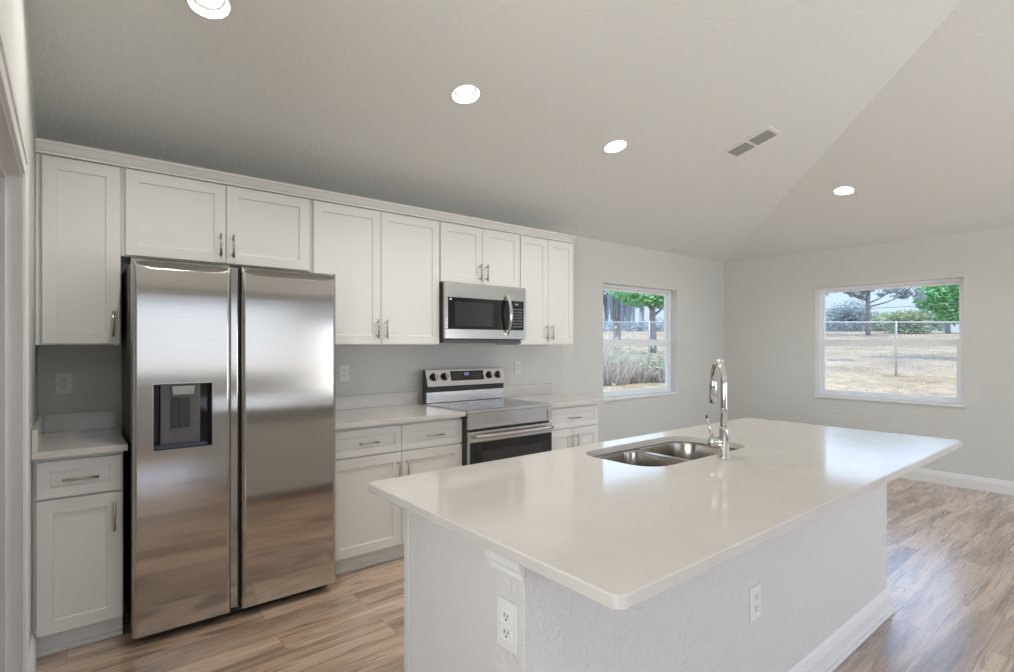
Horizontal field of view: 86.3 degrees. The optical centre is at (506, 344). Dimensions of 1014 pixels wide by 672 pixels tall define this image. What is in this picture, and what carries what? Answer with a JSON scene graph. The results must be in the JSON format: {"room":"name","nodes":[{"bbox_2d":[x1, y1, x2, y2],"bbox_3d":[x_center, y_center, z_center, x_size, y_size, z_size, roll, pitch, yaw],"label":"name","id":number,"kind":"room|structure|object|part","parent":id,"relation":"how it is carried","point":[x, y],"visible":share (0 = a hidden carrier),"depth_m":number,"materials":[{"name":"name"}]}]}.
{"room":"kitchen","nodes":[
{"label":"kitchen","id":0,"kind":"room"},
{"bbox_2d":[0,0,37,651],"bbox_3d":[-1.687,-0.165,1.792,0.120,3.074,2.510,0,0,-39],"label":"wall","id":1,"kind":"structure","parent":0,"point":[14,22],"depth_m":2.15,"materials":[{"name":"white paint"}]},
{"bbox_2d":[0,26,28,671],"bbox_3d":[-1.389,0.362,1.436,0.134,2.020,1.088,0,0,-39],"label":"door","id":2,"kind":"structure","parent":1,"relation":"in","point":[14,162],"depth_m":1.82,"materials":[{"name":"white paint"}]},
{"bbox_2d":[29,634,36,671],"bbox_3d":[-1.871,1.308,2.127,0.016,0.127,0.589,0,0,-39],"label":"baseboard","id":3,"kind":"structure","parent":1,"relation":"attached to","point":[33,646],"depth_m":2.23,"materials":[{"name":"white paint"}]},
{"bbox_2d":[38,138,723,442],"bbox_3d":[-0.318,0.199,4.621,8.340,2.547,0.150,0,0,-39],"label":"wall","id":4,"kind":"structure","parent":0,"point":[696,285],"depth_m":5.41,"materials":[{"name":"white paint"}]},
{"bbox_2d":[55,372,72,394],"bbox_3d":[-2.347,0.204,2.866,0.071,0.115,0.010,0,0,-39],"label":"outlet","id":5,"kind":"object","parent":4,"relation":"attached to","point":[63,381],"visible":1,"depth_m":2.87,"materials":[{"name":"white plastic"}]},
{"bbox_2d":[60,377,67,381],"bbox_3d":[-2.346,0.184,2.864,0.032,0.027,0.006,0,0,-39],"label":"socket","id":6,"kind":"object","parent":5,"relation":"attached to","point":[62,379],"depth_m":2.86,"materials":[{"name":"grey plastic"}]},
{"bbox_2d":[60,384,67,389],"bbox_3d":[-2.346,0.224,2.864,0.032,0.027,0.006,0,0,-39],"label":"socket","id":7,"kind":"object","parent":5,"relation":"attached to","point":[62,386],"depth_m":2.86,"materials":[{"name":"grey plastic"}]},
{"bbox_2d":[35,153,120,344],"bbox_3d":[-2.186,-0.455,2.765,0.330,0.910,0.365,0,0,-39],"label":"upper cabinet","id":8,"kind":"object","parent":4,"relation":"attached to","point":[78,203],"visible":1,"depth_m":2.65,"materials":[{"name":"white paint"}]},
{"bbox_3d":[-1.981,-0.106,2.720,0.012,0.128,0.038,0,0,-39],"label":"handle","id":9,"kind":"part","parent":8,"relation":"part of","materials":[{"name":"silver metal"}]},
{"bbox_2d":[43,410,117,432],"bbox_3d":[-2.285,0.410,2.907,0.313,0.096,0.020,0,0,-39],"label":"backsplash","id":10,"kind":"structure","parent":4,"relation":"attached to","point":[61,422],"depth_m":2.90,"materials":[{"name":"stone"}]},
{"bbox_2d":[121,168,309,271],"bbox_3d":[-1.683,-0.683,3.174,0.964,0.454,0.365,0,0,-39],"label":"upper cabinet","id":11,"kind":"object","parent":4,"relation":"attached to","point":[164,217],"visible":0.93,"depth_m":3.02,"materials":[{"name":"white paint"}]},
{"bbox_3d":[-1.778,-0.682,2.923,0.464,0.440,0.020,0,0,-39],"label":"door","id":12,"kind":"part","parent":11,"relation":"part of","materials":[{"name":"white paint"}]},
{"bbox_3d":[-1.603,-0.558,3.028,0.012,0.128,0.038,0,0,-39],"label":"handle","id":13,"kind":"part","parent":11,"relation":"part of","materials":[{"name":"silver metal"}]},
{"bbox_3d":[-1.553,-0.558,3.068,0.012,0.128,0.038,0,0,-39],"label":"handle","id":14,"kind":"part","parent":11,"relation":"part of","materials":[{"name":"silver metal"}]},
{"bbox_3d":[-1.415,-0.682,3.219,0.464,0.440,0.020,0,0,-39],"label":"door","id":15,"kind":"part","parent":11,"relation":"part of","materials":[{"name":"white paint"}]},
{"bbox_2d":[339,365,348,380],"bbox_3d":[-1.153,0.200,3.837,0.071,0.115,0.010,0,0,-39],"label":"outlet","id":16,"kind":"object","parent":4,"relation":"attached to","point":[343,369],"visible":1,"depth_m":3.83,"materials":[{"name":"white plastic"}]},
{"bbox_2d":[309,199,438,344],"bbox_3d":[-0.945,-0.455,3.775,0.937,0.910,0.365,0,0,-39],"label":"upper cabinet","id":17,"kind":"object","parent":4,"relation":"attached to","point":[385,265],"visible":0.95,"depth_m":3.65,"materials":[{"name":"white paint"}]},
{"bbox_2d":[35,138,575,242],"bbox_3d":[-0.821,-0.938,3.698,3.626,0.056,0.086,0,0,-39],"label":"crown molding","id":18,"kind":"structure","parent":17,"relation":"attached to","point":[42,146],"depth_m":3.17,"materials":[{"name":"white paint"}]},
{"bbox_3d":[-1.036,-0.454,3.526,0.454,0.896,0.020,0,0,-39],"label":"door","id":19,"kind":"part","parent":17,"relation":"part of","materials":[{"name":"white paint"}]},
{"bbox_3d":[-0.865,-0.106,3.628,0.012,0.128,0.038,0,0,-39],"label":"handle","id":20,"kind":"part","parent":17,"relation":"part of","materials":[{"name":"silver metal"}]},
{"bbox_3d":[-0.679,-0.454,3.817,0.460,0.896,0.020,0,0,-39],"label":"door","id":21,"kind":"part","parent":17,"relation":"part of","materials":[{"name":"white paint"}]},
{"bbox_2d":[335,391,417,409],"bbox_3d":[-1.057,0.410,3.906,0.937,0.096,0.020,0,0,-39],"label":"backsplash","id":22,"kind":"structure","parent":4,"relation":"attached to","point":[402,398],"depth_m":3.97,"materials":[{"name":"stone"}]},
{"bbox_2d":[439,221,519,287],"bbox_3d":[-0.281,-0.685,4.314,0.772,0.449,0.365,0,0,-39],"label":"upper cabinet","id":23,"kind":"object","parent":4,"relation":"attached to","point":[467,254],"visible":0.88,"depth_m":4.17,"materials":[{"name":"white paint"}]},
{"bbox_3d":[-0.345,-0.684,4.088,0.376,0.435,0.020,0,0,-39],"label":"door","id":24,"kind":"part","parent":23,"relation":"part of","materials":[{"name":"white paint"}]},
{"bbox_2d":[439,281,525,342],"bbox_3d":[-0.250,-0.238,4.276,0.768,0.444,0.465,0,0,-39],"label":"microwave","id":25,"kind":"object","parent":23,"relation":"attached to","point":[468,313],"visible":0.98,"depth_m":4.11,"materials":[{"name":"grey metal"}]},
{"bbox_3d":[-0.207,-0.233,4.119,0.591,0.230,0.026,0,0,-39],"label":"door glass","id":26,"kind":"part","parent":25,"relation":"part of","materials":[{"name":"black glass"}]},
{"bbox_3d":[0.018,-0.239,4.240,0.034,0.331,0.071,0,0,-39],"label":"handle","id":27,"kind":"part","parent":25,"relation":"part of","materials":[{"name":"metal"}]},
{"bbox_3d":[0.076,-0.233,4.348,0.130,0.230,0.026,0,0,-39],"label":"control panel","id":28,"kind":"part","parent":25,"relation":"part of","materials":[{"name":"black glass"}]},
{"bbox_3d":[-0.155,-0.558,4.206,0.012,0.128,0.038,0,0,-39],"label":"handle","id":29,"kind":"part","parent":23,"relation":"part of","materials":[{"name":"silver metal"}]},
{"bbox_3d":[-0.049,-0.684,4.330,0.380,0.435,0.020,0,0,-39],"label":"door","id":30,"kind":"part","parent":23,"relation":"part of","materials":[{"name":"white paint"}]},
{"bbox_2d":[515,361,520,373],"bbox_3d":[0.097,0.204,4.856,0.071,0.115,0.008,0,0,-39],"label":"outlet","id":31,"kind":"object","parent":4,"relation":"attached to","point":[517,363],"visible":1,"depth_m":4.85,"materials":[{"name":"white plastic"}]},
{"bbox_2d":[504,383,551,396],"bbox_3d":[0.162,0.410,4.897,0.658,0.096,0.020,0,0,-39],"label":"backsplash","id":32,"kind":"structure","parent":4,"relation":"attached to","point":[532,389],"depth_m":4.90,"materials":[{"name":"stone"}]},
{"bbox_2d":[496,235,572,344],"bbox_3d":[0.263,-0.455,4.757,0.628,0.910,0.365,0,0,-39],"label":"upper cabinet","id":33,"kind":"object","parent":4,"relation":"attached to","point":[546,266],"visible":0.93,"depth_m":4.63,"materials":[{"name":"white paint"}]},
{"bbox_3d":[0.227,-0.454,4.554,0.306,0.896,0.020,0,0,-39],"label":"door","id":34,"kind":"part","parent":33,"relation":"part of","materials":[{"name":"white paint"}]},
{"bbox_3d":[0.341,-0.106,4.609,0.012,0.128,0.038,0,0,-39],"label":"handle","id":35,"kind":"part","parent":33,"relation":"part of","materials":[{"name":"silver metal"}]},
{"bbox_3d":[0.468,-0.454,4.750,0.308,0.896,0.020,0,0,-39],"label":"door","id":36,"kind":"part","parent":33,"relation":"part of","materials":[{"name":"white paint"}]},
{"bbox_2d":[603,284,678,400],"bbox_3d":[1.466,-0.033,6.061,1.349,1.227,0.168,0,0,-39],"label":"window","id":37,"kind":"structure","parent":4,"relation":"in","point":[665,390],"depth_m":6.21,"materials":[{"name":"white plastic"}]},
{"bbox_3d":[1.424,-0.304,6.114,1.263,0.623,0.028,0,0,-39],"label":"sash","id":38,"kind":"part","parent":37,"relation":"part of","materials":[{"name":"white plastic"}]},
{"bbox_3d":[1.444,0.234,6.089,1.263,0.594,0.029,0,0,-39],"label":"sash","id":39,"kind":"part","parent":37,"relation":"part of","materials":[{"name":"white plastic"}]},
{"bbox_3d":[1.466,0.570,6.061,1.349,0.022,0.168,0,0,-39],"label":"sill","id":40,"kind":"part","parent":37,"relation":"part of","materials":[{"name":"white paint"}]},
{"bbox_2d":[27,0,1013,262],"bbox_3d":[1.581,-1.513,1.615,10.390,1.251,8.410,0,0,-39],"label":"ceiling","id":41,"kind":"structure","parent":0,"point":[908,105],"depth_m":3.18,"materials":[{"name":"white paint"}]},
{"bbox_2d":[186,0,231,19],"bbox_3d":[-1.208,-1.394,2.193,0.167,0.063,0.164,0,0,-14],"label":"recessed light","id":42,"kind":"object","parent":41,"relation":"in","point":[225,10],"visible":1,"depth_m":2.24,"materials":[{"name":"white plastic"}]},
{"bbox_2d":[451,84,480,103],"bbox_3d":[-0.228,-1.395,2.990,0.167,0.063,0.164,0,0,-14],"label":"recessed light","id":43,"kind":"object","parent":41,"relation":"in","point":[462,90],"visible":0.91,"depth_m":3.01,"materials":[{"name":"white"}]},
{"bbox_2d":[603,139,626,152],"bbox_3d":[0.755,-1.396,3.780,0.167,0.063,0.164,0,0,-14],"label":"recessed light","id":44,"kind":"object","parent":41,"relation":"in","point":[610,147],"visible":0.91,"depth_m":3.81,"materials":[{"name":"white"}]},
{"bbox_2d":[722,126,781,158],"bbox_3d":[1.825,-1.503,4.035,0.200,0.096,0.355,0,0,-39],"label":"ceiling vent","id":45,"kind":"object","parent":41,"relation":"in","point":[767,134],"visible":1,"depth_m":4.02,"materials":[{"name":"silver metal"}]},
{"bbox_2d":[833,186,854,194],"bbox_3d":[3.034,-1.398,4.871,0.165,0.063,0.166,0,0,5],"label":"recessed light","id":46,"kind":"object","parent":41,"relation":"in","point":[842,188],"visible":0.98,"depth_m":4.90,"materials":[{"name":"white"}]},
{"bbox_2d":[36,478,1013,671],"bbox_3d":[1.581,1.422,1.615,8.890,0.100,6.910,0,0,-39],"label":"floor","id":47,"kind":"structure","parent":0,"point":[950,549],"depth_m":2.67,"materials":[{"name":"wood"}]},
{"bbox_2d":[32,451,122,657],"bbox_3d":[-2.096,0.930,2.648,0.321,0.883,0.660,0,0,-39],"label":"base cabinet","id":48,"kind":"object","parent":47,"relation":"on","point":[77,501],"visible":0.83,"depth_m":2.42,"materials":[{"name":"white paint"}]},
{"bbox_3d":[-1.916,0.590,2.431,0.302,0.160,0.020,0,0,-39],"label":"drawer","id":49,"kind":"part","parent":48,"relation":"part of","materials":[{"name":"white paint"}]},
{"bbox_3d":[-1.916,0.972,2.431,0.302,0.584,0.020,0,0,-39],"label":"door","id":50,"kind":"part","parent":48,"relation":"part of","materials":[{"name":"white paint"}]},
{"bbox_2d":[32,410,127,459],"bbox_3d":[-2.089,0.425,2.649,0.334,0.126,0.667,0,0,-39],"label":"countertop","id":51,"kind":"structure","parent":48,"relation":"on","point":[94,432],"depth_m":2.71,"materials":[{"name":"stone"}]},
{"bbox_3d":[-1.897,0.593,2.408,0.128,0.012,0.038,0,0,-39],"label":"handle","id":52,"kind":"part","parent":48,"relation":"part of","materials":[{"name":"silver metal"}]},
{"bbox_3d":[-1.804,0.787,2.485,0.012,0.128,0.038,0,0,-39],"label":"handle","id":53,"kind":"part","parent":48,"relation":"part of","materials":[{"name":"silver metal"}]},
{"bbox_2d":[122,257,334,639],"bbox_3d":[-1.552,0.486,3.013,0.938,1.772,0.746,0,0,-39],"label":"refrigerator","id":54,"kind":"object","parent":47,"relation":"on","point":[228,373],"visible":0.99,"depth_m":2.71,"materials":[{"name":"grey metal"}]},
{"bbox_3d":[-1.560,0.327,2.583,0.164,0.282,0.026,0,0,-39],"label":"dispenser panel","id":55,"kind":"part","parent":54,"relation":"part of","materials":[{"name":"grey plastic"}]},
{"bbox_3d":[-1.550,0.464,2.587,0.402,1.727,0.080,0,0,-39],"label":"door","id":56,"kind":"part","parent":54,"relation":"part of","materials":[{"name":"metal"}]},
{"bbox_3d":[-1.537,0.214,2.569,0.094,0.040,0.024,0,0,-39],"label":"dispenser spout","id":57,"kind":"part","parent":54,"relation":"part of","materials":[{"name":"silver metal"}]},
{"bbox_3d":[-1.167,0.464,2.898,0.485,1.727,0.080,0,0,-39],"label":"door","id":58,"kind":"part","parent":54,"relation":"part of","materials":[{"name":"metal"}]},
{"bbox_2d":[335,417,461,574],"bbox_3d":[-0.855,0.930,3.657,0.937,0.883,0.660,0,0,-39],"label":"base cabinet","id":59,"kind":"object","parent":47,"relation":"on","point":[369,528],"visible":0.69,"depth_m":3.34,"materials":[{"name":"white paint"}]},
{"bbox_3d":[-0.854,0.590,3.294,0.460,0.160,0.020,0,0,-39],"label":"drawer","id":60,"kind":"part","parent":59,"relation":"part of","materials":[{"name":"white paint"}]},
{"bbox_3d":[-0.854,0.972,3.294,0.460,0.584,0.020,0,0,-39],"label":"door","id":61,"kind":"part","parent":59,"relation":"part of","materials":[{"name":"white paint"}]},
{"bbox_3d":[-0.836,0.593,3.272,0.128,0.012,0.038,0,0,-39],"label":"handle","id":62,"kind":"part","parent":59,"relation":"part of","materials":[{"name":"silver metal"}]},
{"bbox_3d":[-0.681,0.787,3.398,0.012,0.128,0.038,0,0,-39],"label":"handle","id":63,"kind":"part","parent":59,"relation":"part of","materials":[{"name":"silver metal"}]},
{"bbox_2d":[335,391,465,428],"bbox_3d":[-0.853,0.425,3.655,0.937,0.126,0.667,0,0,-39],"label":"countertop","id":64,"kind":"structure","parent":59,"relation":"on","point":[352,411],"depth_m":3.78,"materials":[{"name":"stone"}]},
{"bbox_3d":[-0.631,0.787,3.438,0.012,0.128,0.038,0,0,-39],"label":"handle","id":65,"kind":"part","parent":59,"relation":"part of","materials":[{"name":"silver metal"}]},
{"bbox_3d":[-0.494,0.590,3.587,0.460,0.160,0.020,0,0,-39],"label":"drawer","id":66,"kind":"part","parent":59,"relation":"part of","materials":[{"name":"white paint"}]},
{"bbox_3d":[-0.494,0.972,3.587,0.460,0.584,0.020,0,0,-39],"label":"door","id":67,"kind":"part","parent":59,"relation":"part of","materials":[{"name":"white paint"}]},
{"bbox_3d":[-0.476,0.593,3.565,0.128,0.012,0.038,0,0,-39],"label":"handle","id":68,"kind":"part","parent":59,"relation":"part of","materials":[{"name":"silver metal"}]},
{"bbox_2d":[422,367,553,465],"bbox_3d":[-0.139,0.782,4.133,0.772,1.180,0.714,0,0,-39],"label":"range","id":69,"kind":"object","parent":47,"relation":"on","point":[494,427],"visible":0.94,"depth_m":4.02,"materials":[{"name":"grey metal"}]},
{"bbox_3d":[-0.558,0.247,4.156,0.062,0.061,0.040,0,0,-39],"label":"knob","id":70,"kind":"part","parent":69,"relation":"part of","materials":[{"name":"black plastic"}]},
{"bbox_3d":[-0.482,0.247,4.218,0.062,0.061,0.040,0,0,-39],"label":"knob","id":71,"kind":"part","parent":69,"relation":"part of","materials":[{"name":"black plastic"}]},
{"bbox_2d":[424,398,550,413],"bbox_3d":[-0.145,0.461,4.140,0.772,0.023,0.594,0,0,-39],"label":"cooktop","id":72,"kind":"object","parent":69,"relation":"in","point":[468,405],"depth_m":4.08,"materials":[{"name":"glass"}]},
{"bbox_3d":[-0.140,0.247,4.495,0.062,0.061,0.040,0,0,-39],"label":"knob","id":73,"kind":"part","parent":69,"relation":"part of","materials":[{"name":"black plastic"}]},
{"bbox_2d":[461,414,553,465],"bbox_3d":[-0.139,0.902,4.133,0.772,0.860,0.714,0,0,-39],"label":"oven","id":74,"kind":"object","parent":69,"relation":"in","point":[485,437],"depth_m":3.84,"materials":[{"name":"grey metal"}]},
{"bbox_2d":[549,403,597,450],"bbox_3d":[0.354,0.930,4.641,0.628,0.883,0.660,0,0,-39],"label":"base cabinet","id":75,"kind":"object","parent":47,"relation":"on","point":[575,425],"visible":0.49,"depth_m":4.43,"materials":[{"name":"white paint"}]},
{"bbox_2d":[503,383,604,407],"bbox_3d":[0.366,0.425,4.647,0.658,0.126,0.667,0,0,-39],"label":"countertop","id":76,"kind":"structure","parent":75,"relation":"on","point":[532,392],"depth_m":4.76,"materials":[{"name":"stone"}]},
{"bbox_3d":[0.412,0.972,4.325,0.306,0.584,0.020,0,0,-39],"label":"door","id":77,"kind":"part","parent":75,"relation":"part of","materials":[{"name":"white paint"}]},
{"bbox_3d":[0.532,0.590,4.422,0.616,0.160,0.020,0,0,-39],"label":"drawer","id":78,"kind":"part","parent":75,"relation":"part of","materials":[{"name":"white paint"}]},
{"bbox_3d":[0.653,0.972,4.520,0.306,0.584,0.020,0,0,-39],"label":"door","id":79,"kind":"part","parent":75,"relation":"part of","materials":[{"name":"white paint"}]},
{"bbox_2d":[404,442,894,671],"bbox_3d":[0.764,0.930,2.295,2.518,0.884,0.801,0,0,-39],"label":"kitchen island","id":80,"kind":"object","parent":47,"relation":"on","point":[825,591],"visible":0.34,"depth_m":1.74,"materials":[{"name":"white paint"}]},
{"bbox_3d":[-0.009,0.513,1.267,0.018,0.048,0.130,0,0,-39],"label":"cap moulding","id":81,"kind":"part","parent":80,"relation":"part of","materials":[{"name":"white paint"}]},
{"bbox_2d":[498,595,517,655],"bbox_3d":[0.000,0.654,1.262,0.010,0.115,0.071,0,0,-39],"label":"outlet","id":82,"kind":"object","parent":80,"relation":"attached to","point":[507,610],"visible":1,"depth_m":1.26,"materials":[{"name":"white plastic"}]},
{"bbox_2d":[501,609,510,625],"bbox_3d":[-0.002,0.634,1.261,0.006,0.027,0.032,0,0,-39],"label":"socket","id":83,"kind":"object","parent":82,"relation":"attached to","point":[505,613],"depth_m":1.26,"materials":[{"name":"white plastic"}]},
{"bbox_2d":[501,626,510,642],"bbox_3d":[-0.002,0.673,1.261,0.006,0.027,0.032,0,0,-39],"label":"socket","id":84,"kind":"object","parent":82,"relation":"attached to","point":[505,630],"depth_m":1.26,"materials":[{"name":"white plastic"}]},
{"bbox_2d":[369,418,961,610],"bbox_3d":[0.858,0.473,2.199,2.557,0.030,1.066,0,0,-39],"label":"island countertop","id":85,"kind":"structure","parent":80,"relation":"on","point":[618,536],"depth_m":1.61,"materials":[{"name":"stone"}]},
{"bbox_2d":[593,441,736,466],"bbox_3d":[0.710,0.586,2.384,0.806,0.192,0.432,0,0,-39],"label":"sink","id":86,"kind":"object","parent":85,"relation":"in","point":[667,453],"visible":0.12,"depth_m":2.56,"materials":[{"name":"metal"}]},
{"bbox_3d":[0.556,0.586,2.258,0.360,0.191,0.384,0,0,-39],"label":"bowl","id":87,"kind":"part","parent":86,"relation":"part of","materials":[{"name":"metal"}]},
{"bbox_3d":[0.861,0.586,2.507,0.368,0.191,0.384,0,0,-39],"label":"bowl","id":88,"kind":"part","parent":86,"relation":"part of","materials":[{"name":"metal"}]},
{"bbox_2d":[705,358,730,458],"bbox_3d":[0.895,0.257,2.283,0.096,0.402,0.246,0,0,24],"label":"faucet","id":89,"kind":"object","parent":85,"relation":"on","point":[721,441],"visible":1,"depth_m":2.19,"materials":[{"name":"silver metal"}]},
{"bbox_3d":[0.825,0.335,2.201,0.029,0.078,0.011,0,0,5],"label":"lever","id":90,"kind":"part","parent":89,"relation":"part of","materials":[{"name":"silver metal"}]},
{"bbox_2d":[750,583,760,621],"bbox_3d":[0.870,0.902,1.893,0.071,0.115,0.010,0,0,-39],"label":"outlet","id":91,"kind":"object","parent":80,"relation":"attached to","point":[755,591],"visible":1,"depth_m":1.89,"materials":[{"name":"white plastic"}]},
{"bbox_2d":[754,592,758,601],"bbox_3d":[0.872,0.882,1.892,0.032,0.027,0.006,0,0,-39],"label":"socket","id":92,"kind":"object","parent":91,"relation":"attached to","point":[756,594],"depth_m":1.89,"materials":[{"name":"white plastic"}]},
{"bbox_2d":[754,603,758,613],"bbox_3d":[0.872,0.921,1.892,0.032,0.027,0.006,0,0,-39],"label":"socket","id":93,"kind":"object","parent":91,"relation":"attached to","point":[756,605],"depth_m":1.89,"materials":[{"name":"white plastic"}]},
{"bbox_3d":[0.974,1.308,2.037,2.518,0.127,0.138,0,0,-39],"label":"baseboard","id":94,"kind":"part","parent":80,"relation":"part of","materials":[{"name":"white paint"}]},
{"bbox_2d":[724,227,1013,481],"bbox_3d":[5.087,0.199,4.467,0.150,2.547,6.910,0,0,-39],"label":"wall","id":95,"kind":"structure","parent":0,"point":[771,304],"depth_m":5.74,"materials":[{"name":"white paint"}]},
{"bbox_2d":[814,278,964,406],"bbox_3d":[4.023,-0.027,5.760,0.168,1.254,1.350,0,0,-39],"label":"window","id":96,"kind":"structure","parent":95,"relation":"in","point":[957,401],"depth_m":5.71,"materials":[{"name":"white plastic"}]},
{"bbox_3d":[4.023,0.589,5.760,0.168,0.022,1.350,0,0,-39],"label":"sill","id":97,"kind":"part","parent":96,"relation":"part of","materials":[{"name":"white paint"}]},
{"bbox_3d":[4.052,0.246,5.783,0.029,0.608,1.264,0,0,-39],"label":"sash","id":98,"kind":"part","parent":96,"relation":"part of","materials":[{"name":"white plastic"}]},
{"bbox_3d":[4.076,-0.305,5.803,0.028,0.636,1.264,0,0,-39],"label":"sash","id":99,"kind":"part","parent":96,"relation":"part of","materials":[{"name":"white plastic"}]},
{"bbox_2d":[899,468,1013,495],"bbox_3d":[5.027,1.308,4.408,0.016,0.127,6.893,0,0,-39],"label":"baseboard","id":100,"kind":"structure","parent":95,"relation":"attached to","point":[1005,487],"depth_m":5.20,"materials":[{"name":"white paint"}]},
{"label":"outside","id":101,"kind":"structure","parent":0,"visible":0},
{"bbox_2d":[603,331,958,396],"bbox_3d":[20.000,-0.750,57.500,274.786,4.745,266.831,0,0,-39],"label":"yard","id":102,"kind":"structure","parent":101,"point":[948,385],"depth_m":20.49,"materials":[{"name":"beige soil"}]},
{"bbox_2d":[603,326,641,385],"bbox_3d":[3.037,0.305,15.864,2.706,1.726,2.312,0,0,-39],"label":"clump","id":103,"kind":"object","parent":102,"relation":"on","point":[614,373],"visible":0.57,"depth_m":15.46,"materials":[{"name":"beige plant"}]},
{"bbox_2d":[603,328,642,358],"bbox_3d":[3.027,0.235,17.047,2.955,1.762,2.618,0,0,-39],"label":"clump","id":104,"kind":"object","parent":102,"relation":"on","point":[607,337],"visible":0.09,"depth_m":16.60,"materials":[{"name":"plant"}]},
{"bbox_2d":[603,290,644,346],"bbox_3d":[7.030,-1.963,33.978,4.375,4.708,2.428,0,0,1],"label":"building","id":105,"kind":"structure","parent":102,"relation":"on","point":[618,311],"depth_m":33.57,"materials":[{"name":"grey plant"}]},
{"bbox_2d":[603,317,663,331],"bbox_3d":[15.170,-2.094,61.999,10.493,2.372,3.846,0,0,0],"label":"tree","id":106,"kind":"object","parent":102,"relation":"on","point":[640,327],"visible":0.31,"depth_m":61.53,"materials":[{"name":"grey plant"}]},
{"bbox_2d":[607,290,663,353],"bbox_3d":[7.336,-1.537,28.189,4.522,4.572,2.800,0,0,-18],"label":"broadleaf tree","id":107,"kind":"object","parent":102,"relation":"on","point":[650,301],"visible":0.45,"depth_m":27.82,"materials":[{"name":"green plant"}]},
{"bbox_2d":[612,346,663,382],"bbox_3d":[3.914,0.556,16.313,2.171,1.185,1.837,0,0,-39],"label":"clump","id":108,"kind":"object","parent":102,"relation":"on","point":[644,377],"visible":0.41,"depth_m":15.91,"materials":[{"name":"green plant"}]},
{"bbox_2d":[638,346,664,382],"bbox_3d":[4.638,0.586,16.359,1.930,1.147,1.753,0,0,-39],"label":"clump","id":109,"kind":"object","parent":102,"relation":"on","point":[660,374],"visible":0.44,"depth_m":16.11,"materials":[{"name":"green plant"}]},
{"bbox_2d":[603,321,958,375],"bbox_3d":[9.083,0.272,17.989,14.646,2.127,0.088,0,0,0],"label":"fence","id":110,"kind":"object","parent":102,"relation":"on","point":[648,322],"visible":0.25,"depth_m":17.95,"materials":[{"name":"grey"}]},
{"bbox_3d":[4.723,0.272,18.000,0.068,2.127,0.068,0,0,-39],"label":"post","id":111,"kind":"part","parent":110,"relation":"part of","materials":[{"name":"grey"}]},
{"bbox_3d":[9.083,-0.752,18.000,14.640,0.048,0.048,0,0,0],"label":"rail","id":112,"kind":"part","parent":110,"relation":"part of","materials":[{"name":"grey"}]},
{"bbox_3d":[12.943,0.272,18.000,0.068,2.127,0.068,0,0,-39],"label":"post","id":113,"kind":"part","parent":110,"relation":"part of","materials":[{"name":"grey metal"}]},
{"bbox_2d":[605,350,956,395],"bbox_3d":[9.814,0.864,23.202,16.530,1.233,31.122,0,0,41],"label":"grass tufts","id":114,"kind":"object","parent":102,"relation":"on","point":[639,350],"visible":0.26,"depth_m":20.09,"materials":[{"name":"plant"}]},
{"bbox_2d":[826,312,841,330],"bbox_3d":[43.957,-3.031,74.140,5.014,3.151,4.555,0,0,-39],"label":"tree","id":115,"kind":"object","parent":102,"relation":"on","point":[827,312],"visible":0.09,"depth_m":73.83,"materials":[{"name":"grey plant"}]},
{"bbox_2d":[826,298,873,331],"bbox_3d":[41.880,-3.525,66.028,6.730,4.453,4.093,0,0,-5],"label":"tree","id":116,"kind":"object","parent":102,"relation":"on","point":[851,315],"visible":0.84,"depth_m":65.66,"materials":[{"name":"grey plant"}]},
{"bbox_2d":[853,311,886,331],"bbox_3d":[49.079,-2.982,71.988,5.908,3.135,5.455,0,0,-39],"label":"tree","id":117,"kind":"object","parent":102,"relation":"on","point":[876,312],"visible":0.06,"depth_m":71.67,"materials":[{"name":"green plant"}]},
{"bbox_2d":[826,287,925,334],"bbox_3d":[33.810,-4.694,49.795,8.968,8.221,7.974,0,0,-39],"label":"oak tree","id":118,"kind":"object","parent":102,"relation":"on","point":[902,294],"visible":0.2,"depth_m":49.86,"materials":[{"name":"grey plant"}]},
{"bbox_2d":[863,311,911,331],"bbox_3d":[44.077,-2.564,61.991,5.801,2.727,3.469,0,0,4],"label":"tree","id":119,"kind":"object","parent":102,"relation":"on","point":[875,328],"visible":0.21,"depth_m":62.11,"materials":[{"name":"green plant"}]},
{"bbox_2d":[843,303,958,308],"bbox_3d":[29.427,-1.737,40.000,23.230,3.904,0.320,0,0,0],"label":"power line","id":120,"kind":"object","parent":102,"relation":"on","point":[953,303],"visible":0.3,"depth_m":39.98,"materials":[{"name":"grey"}]},
{"bbox_2d":[878,308,934,333],"bbox_3d":[39.330,-2.159,53.039,4.947,2.985,3.113,0,0,6],"label":"bush","id":121,"kind":"object","parent":102,"relation":"on","point":[904,317],"visible":0.68,"depth_m":52.68,"materials":[{"name":"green plant"}]},
{"bbox_2d":[916,310,944,331],"bbox_3d":[55.119,-3.057,71.266,5.490,3.316,4.775,0,0,-39],"label":"tree","id":122,"kind":"object","parent":102,"relation":"on","point":[931,315],"visible":0.2,"depth_m":70.58,"materials":[{"name":"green plant"}]},
{"bbox_2d":[912,284,958,333],"bbox_3d":[44.822,-4.187,54.367,8.164,6.728,4.212,0,0,6],"label":"broadleaf tree","id":123,"kind":"object","parent":102,"relation":"on","point":[948,295],"visible":0.48,"depth_m":53.57,"materials":[{"name":"green plant"}]}
]}

